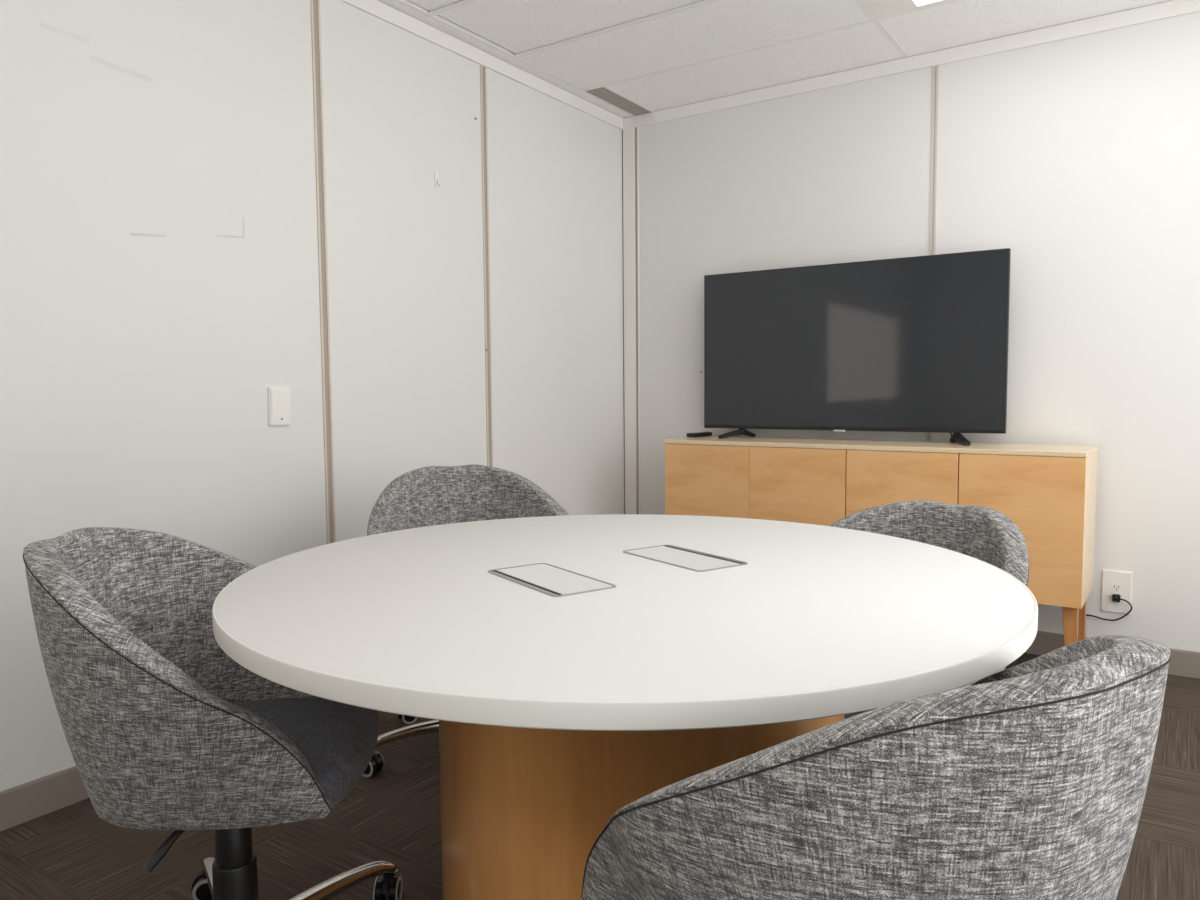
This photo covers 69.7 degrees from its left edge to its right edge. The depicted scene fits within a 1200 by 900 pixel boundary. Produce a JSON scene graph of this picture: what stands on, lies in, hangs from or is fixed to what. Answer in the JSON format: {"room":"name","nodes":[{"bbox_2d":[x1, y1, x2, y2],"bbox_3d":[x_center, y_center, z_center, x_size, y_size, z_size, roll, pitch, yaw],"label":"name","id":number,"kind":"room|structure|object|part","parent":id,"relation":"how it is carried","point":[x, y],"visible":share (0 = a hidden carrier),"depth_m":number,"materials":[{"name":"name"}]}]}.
{"room":"office","nodes":[
{"label":"office","id":0,"kind":"room"},
{"bbox_2d":[0,0,623,790],"bbox_3d":[-1.614,-0.395,1.938,0.100,2.690,6.100,2,5,34],"label":"wall","id":1,"kind":"structure","parent":0,"point":[159,268],"depth_m":2.68,"materials":[{"name":"white paint"}]},
{"bbox_2d":[0,766,88,830],"bbox_3d":[-1.536,0.897,2.033,0.006,0.097,5.982,2,5,34],"label":"baseboard","id":2,"kind":"structure","parent":1,"relation":"attached to","point":[22,803],"depth_m":2.19,"materials":[{"name":"beige plastic"}]},
{"bbox_2d":[268,387,290,425],"bbox_3d":[-1.019,-0.139,2.742,0.013,0.124,0.081,2,5,34],"label":"sensor","id":3,"kind":"object","parent":1,"relation":"attached to","point":[279,400],"visible":1,"depth_m":2.73,"materials":[{"name":"white plastic"}]},
{"bbox_2d":[310,0,335,543],"bbox_3d":[-0.920,-0.362,2.886,0.004,2.286,0.034,2,5,34],"label":"trim","id":4,"kind":"structure","parent":1,"relation":"attached to","point":[315,4],"depth_m":2.87,"materials":[{"name":"beige"}]},
{"bbox_2d":[434,170,440,187],"bbox_3d":[-0.615,-1.034,3.283,0.026,0.064,0.019,2,5,34],"label":"hook","id":5,"kind":"object","parent":1,"relation":"attached to","point":[437,184],"visible":1,"depth_m":3.28,"materials":[{"name":"white plastic"}]},
{"bbox_2d":[340,0,622,129],"bbox_3d":[-1.552,-1.459,1.870,0.011,0.055,5.989,2,5,34],"label":"trim","id":6,"kind":"structure","parent":1,"relation":"attached to","point":[376,8],"depth_m":3.45,"materials":[{"name":"white paint"}]},
{"bbox_2d":[480,65,492,466],"bbox_3d":[-0.463,-0.413,3.566,0.004,2.286,0.034,2,5,34],"label":"trim","id":7,"kind":"structure","parent":1,"relation":"attached to","point":[483,76],"depth_m":3.54,"materials":[{"name":"beige"}]},
{"bbox_2d":[0,653,1199,899],"bbox_3d":[-0.224,1.045,1.175,3.350,0.100,6.200,2,5,34],"label":"floor","id":8,"kind":"structure","parent":0,"point":[393,814],"depth_m":2.05,"materials":[{"name":"carpet"}]},
{"bbox_2d":[23,527,401,899],"bbox_3d":[-0.667,0.557,1.507,0.680,0.829,0.667,-1,4,-4],"label":"office chair","id":9,"kind":"object","parent":8,"relation":"on","point":[163,729],"visible":0.88,"depth_m":1.32,"materials":[{"name":"grey fabric"}]},
{"bbox_3d":[-0.680,0.631,1.411,0.025,0.053,0.151,1,4,20],"label":"lever","id":10,"kind":"part","parent":9,"relation":"part of","materials":[{"name":"black plastic"}]},
{"bbox_3d":[-0.752,0.877,1.704,0.042,0.055,0.329,-3,5,-33],"label":"leg","id":11,"kind":"part","parent":9,"relation":"part of","materials":[{"name":"silver metal"}]},
{"bbox_3d":[-0.623,0.532,1.530,0.432,0.070,0.411,-1,4,-4],"label":"seat","id":12,"kind":"part","parent":9,"relation":"part of","materials":[{"name":"fabric"}]},
{"bbox_3d":[-0.536,0.876,1.692,0.042,0.055,0.329,3,5,40],"label":"leg","id":13,"kind":"part","parent":9,"relation":"part of","materials":[{"name":"silver metal"}]},
{"bbox_2d":[362,464,568,776],"bbox_3d":[-0.379,0.482,2.544,0.680,0.830,0.667,-2,4,-22],"label":"office chair","id":14,"kind":"object","parent":8,"relation":"on","point":[429,495],"visible":0.19,"depth_m":2.73,"materials":[{"name":"grey fabric"}]},
{"bbox_3d":[-0.524,0.820,2.493,0.329,0.055,0.042,-3,5,-33],"label":"leg","id":15,"kind":"part","parent":14,"relation":"part of","materials":[{"name":"silver metal"}]},
{"bbox_2d":[212,514,1037,899],"bbox_3d":[0.041,0.588,1.637,1.394,0.742,1.394,2,5,34],"label":"conference table","id":16,"kind":"object","parent":8,"relation":"on","point":[573,670],"visible":0.98,"depth_m":1.27,"materials":[{"name":"white laminate"}]},
{"bbox_3d":[-0.084,0.228,1.523,0.101,0.005,0.237,-3,5,-34],"label":"lid","id":17,"kind":"part","parent":16,"relation":"part of","materials":[{"name":"white"}]},
{"bbox_3d":[0.158,0.214,1.698,0.101,0.005,0.237,-3,5,-34],"label":"lid","id":18,"kind":"part","parent":16,"relation":"part of","materials":[{"name":"white"}]},
{"bbox_2d":[581,635,1171,899],"bbox_3d":[0.297,0.587,1.000,0.662,0.824,0.683,-3,5,-34],"label":"office chair","id":19,"kind":"object","parent":8,"relation":"on","point":[1028,780],"visible":1,"depth_m":0.75,"materials":[{"name":"grey fabric"}]},
{"bbox_2d":[664,436,1097,645],"bbox_3d":[1.089,0.390,3.600,1.669,0.846,0.386,2,5,35],"label":"sideboard","id":20,"kind":"object","parent":8,"relation":"on","point":[1048,491],"visible":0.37,"depth_m":3.29,"materials":[{"name":"brown wood"}]},
{"bbox_2d":[687,432,711,436],"bbox_3d":[0.471,-0.074,4.075,0.044,0.020,0.164,3,5,42],"label":"remote control","id":21,"kind":"object","parent":20,"relation":"on","point":[694,434],"visible":1,"depth_m":4.04,"materials":[{"name":"black plastic"}]},
{"bbox_3d":[0.469,0.239,3.797,0.415,0.524,0.017,2,5,35],"label":"door","id":22,"kind":"part","parent":20,"relation":"part of","materials":[{"name":"brown wood"}]},
{"bbox_3d":[0.811,0.253,3.559,0.414,0.524,0.017,2,5,35],"label":"door","id":23,"kind":"part","parent":20,"relation":"part of","materials":[{"name":"brown wood"}]},
{"bbox_2d":[704,248,1010,445],"bbox_3d":[1.025,-0.418,3.681,1.304,0.755,0.261,2,5,34],"label":"television","id":24,"kind":"object","parent":20,"relation":"on","point":[918,343],"visible":1,"depth_m":3.64,"materials":[{"name":"black plastic"}]},
{"bbox_3d":[1.155,0.267,3.319,0.418,0.524,0.017,2,5,35],"label":"door","id":25,"kind":"part","parent":20,"relation":"part of","materials":[{"name":"brown wood"}]},
{"bbox_3d":[1.498,0.281,3.080,0.408,0.524,0.017,2,5,35],"label":"door","id":26,"kind":"part","parent":20,"relation":"part of","materials":[{"name":"brown wood"}]},
{"bbox_3d":[1.672,0.694,3.067,0.050,0.304,0.051,2,5,35],"label":"leg","id":27,"kind":"part","parent":20,"relation":"part of","materials":[{"name":"brown wood"}]},
{"bbox_3d":[1.816,0.679,3.273,0.050,0.304,0.048,2,5,35],"label":"leg","id":28,"kind":"part","parent":20,"relation":"part of","materials":[{"name":"brown wood"}]},
{"bbox_2d":[828,500,1028,718],"bbox_3d":[0.647,0.536,1.901,0.678,0.795,0.675,-3,5,-36],"label":"office chair","id":29,"kind":"object","parent":8,"relation":"on","point":[985,534],"visible":0.09,"depth_m":2.00,"materials":[{"name":"grey fabric"}]},
{"bbox_3d":[0.598,0.531,1.888,0.432,0.070,0.411,-3,5,-36],"label":"seat","id":30,"kind":"part","parent":29,"relation":"part of","materials":[{"name":"fabric"}]},
{"bbox_2d":[378,0,1171,117],"bbox_3d":[-0.246,-1.451,1.002,3.146,0.024,6.000,2,5,34],"label":"ceiling","id":31,"kind":"structure","parent":0,"point":[723,27],"depth_m":3.33,"materials":[{"name":"tile"}]},
{"bbox_2d":[586,87,649,114],"bbox_3d":[0.094,-1.666,4.108,0.098,0.018,0.421,2,5,34],"label":"ceiling vent","id":32,"kind":"object","parent":31,"relation":"in","point":[602,93],"visible":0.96,"depth_m":4.10,"materials":[{"name":"beige metal"}]},
{"bbox_2d":[396,0,959,115],"bbox_3d":[-0.220,-1.447,0.984,3.090,0.022,6.000,2,5,34],"label":"grid","id":33,"kind":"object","parent":31,"relation":"attached to","point":[862,5],"depth_m":3.33,"materials":[{"name":"white paint"}]},
{"bbox_2d":[863,0,948,17],"bbox_3d":[1.436,-1.582,2.640,1.296,0.032,0.464,2,5,34],"label":"recessed light","id":34,"kind":"object","parent":31,"relation":"in","point":[879,8],"visible":1,"depth_m":3.09,"materials":[{"name":"white paint"}]},
{"bbox_2d":[914,0,934,4],"bbox_3d":[1.436,-1.574,2.640,1.002,0.005,0.434,2,5,34],"label":"diffuser","id":35,"kind":"object","parent":34,"relation":"attached to","point":[916,2],"depth_m":3.07,"materials":[{"name":"white plastic"}]},
{"bbox_2d":[635,11,1199,651],"bbox_3d":[1.460,-0.538,3.606,3.350,2.690,0.100,2,5,34],"label":"wall","id":36,"kind":"structure","parent":0,"point":[1079,157],"depth_m":3.37,"materials":[{"name":"white paint"}]},
{"bbox_2d":[622,127,640,513],"bbox_3d":[0.161,-0.478,4.415,0.096,2.286,0.010,2,5,34],"label":"trim","id":37,"kind":"structure","parent":36,"relation":"attached to","point":[630,137],"depth_m":4.40,"materials":[{"name":"white paint"}]},
{"bbox_2d":[622,0,1199,129],"bbox_3d":[1.420,-1.597,3.486,3.150,0.055,0.011,2,5,34],"label":"trim","id":38,"kind":"structure","parent":36,"relation":"attached to","point":[1173,8],"depth_m":3.52,"materials":[{"name":"white paint"}]},
{"bbox_2d":[926,65,938,440],"bbox_3d":[1.383,-0.431,3.603,0.024,2.286,0.004,2,5,34],"label":"trim","id":39,"kind":"structure","parent":36,"relation":"attached to","point":[935,75],"depth_m":3.55,"materials":[{"name":"grey metal"}]},
{"bbox_2d":[1024,631,1199,678],"bbox_3d":[1.442,0.759,3.653,3.150,0.097,0.006,2,5,34],"label":"baseboard","id":40,"kind":"structure","parent":36,"relation":"attached to","point":[1185,663],"depth_m":3.19,"materials":[{"name":"beige plastic"}]},
{"bbox_2d":[1100,569,1132,614],"bbox_3d":[1.967,0.540,3.281,0.103,0.165,0.010,2,5,34],"label":"wall outlet","id":41,"kind":"object","parent":36,"relation":"attached to","point":[1112,581],"visible":1,"depth_m":3.28,"materials":[{"name":"white plastic"}]},
{"bbox_2d":[1086,594,1131,620],"bbox_3d":[1.907,0.619,3.301,0.226,0.146,0.033,2,5,34],"label":"power cord","id":42,"kind":"object","parent":41,"relation":"attached to","point":[1115,597],"visible":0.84,"depth_m":3.26,"materials":[{"name":"black plastic"}]},
{"bbox_2d":[1111,582,1121,601],"bbox_3d":[1.966,0.541,3.278,0.034,0.075,0.002,2,5,34],"label":"receptacle","id":43,"kind":"object","parent":41,"relation":"attached to","point":[1116,587],"depth_m":3.28,"materials":[{"name":"white plastic"}]}
]}

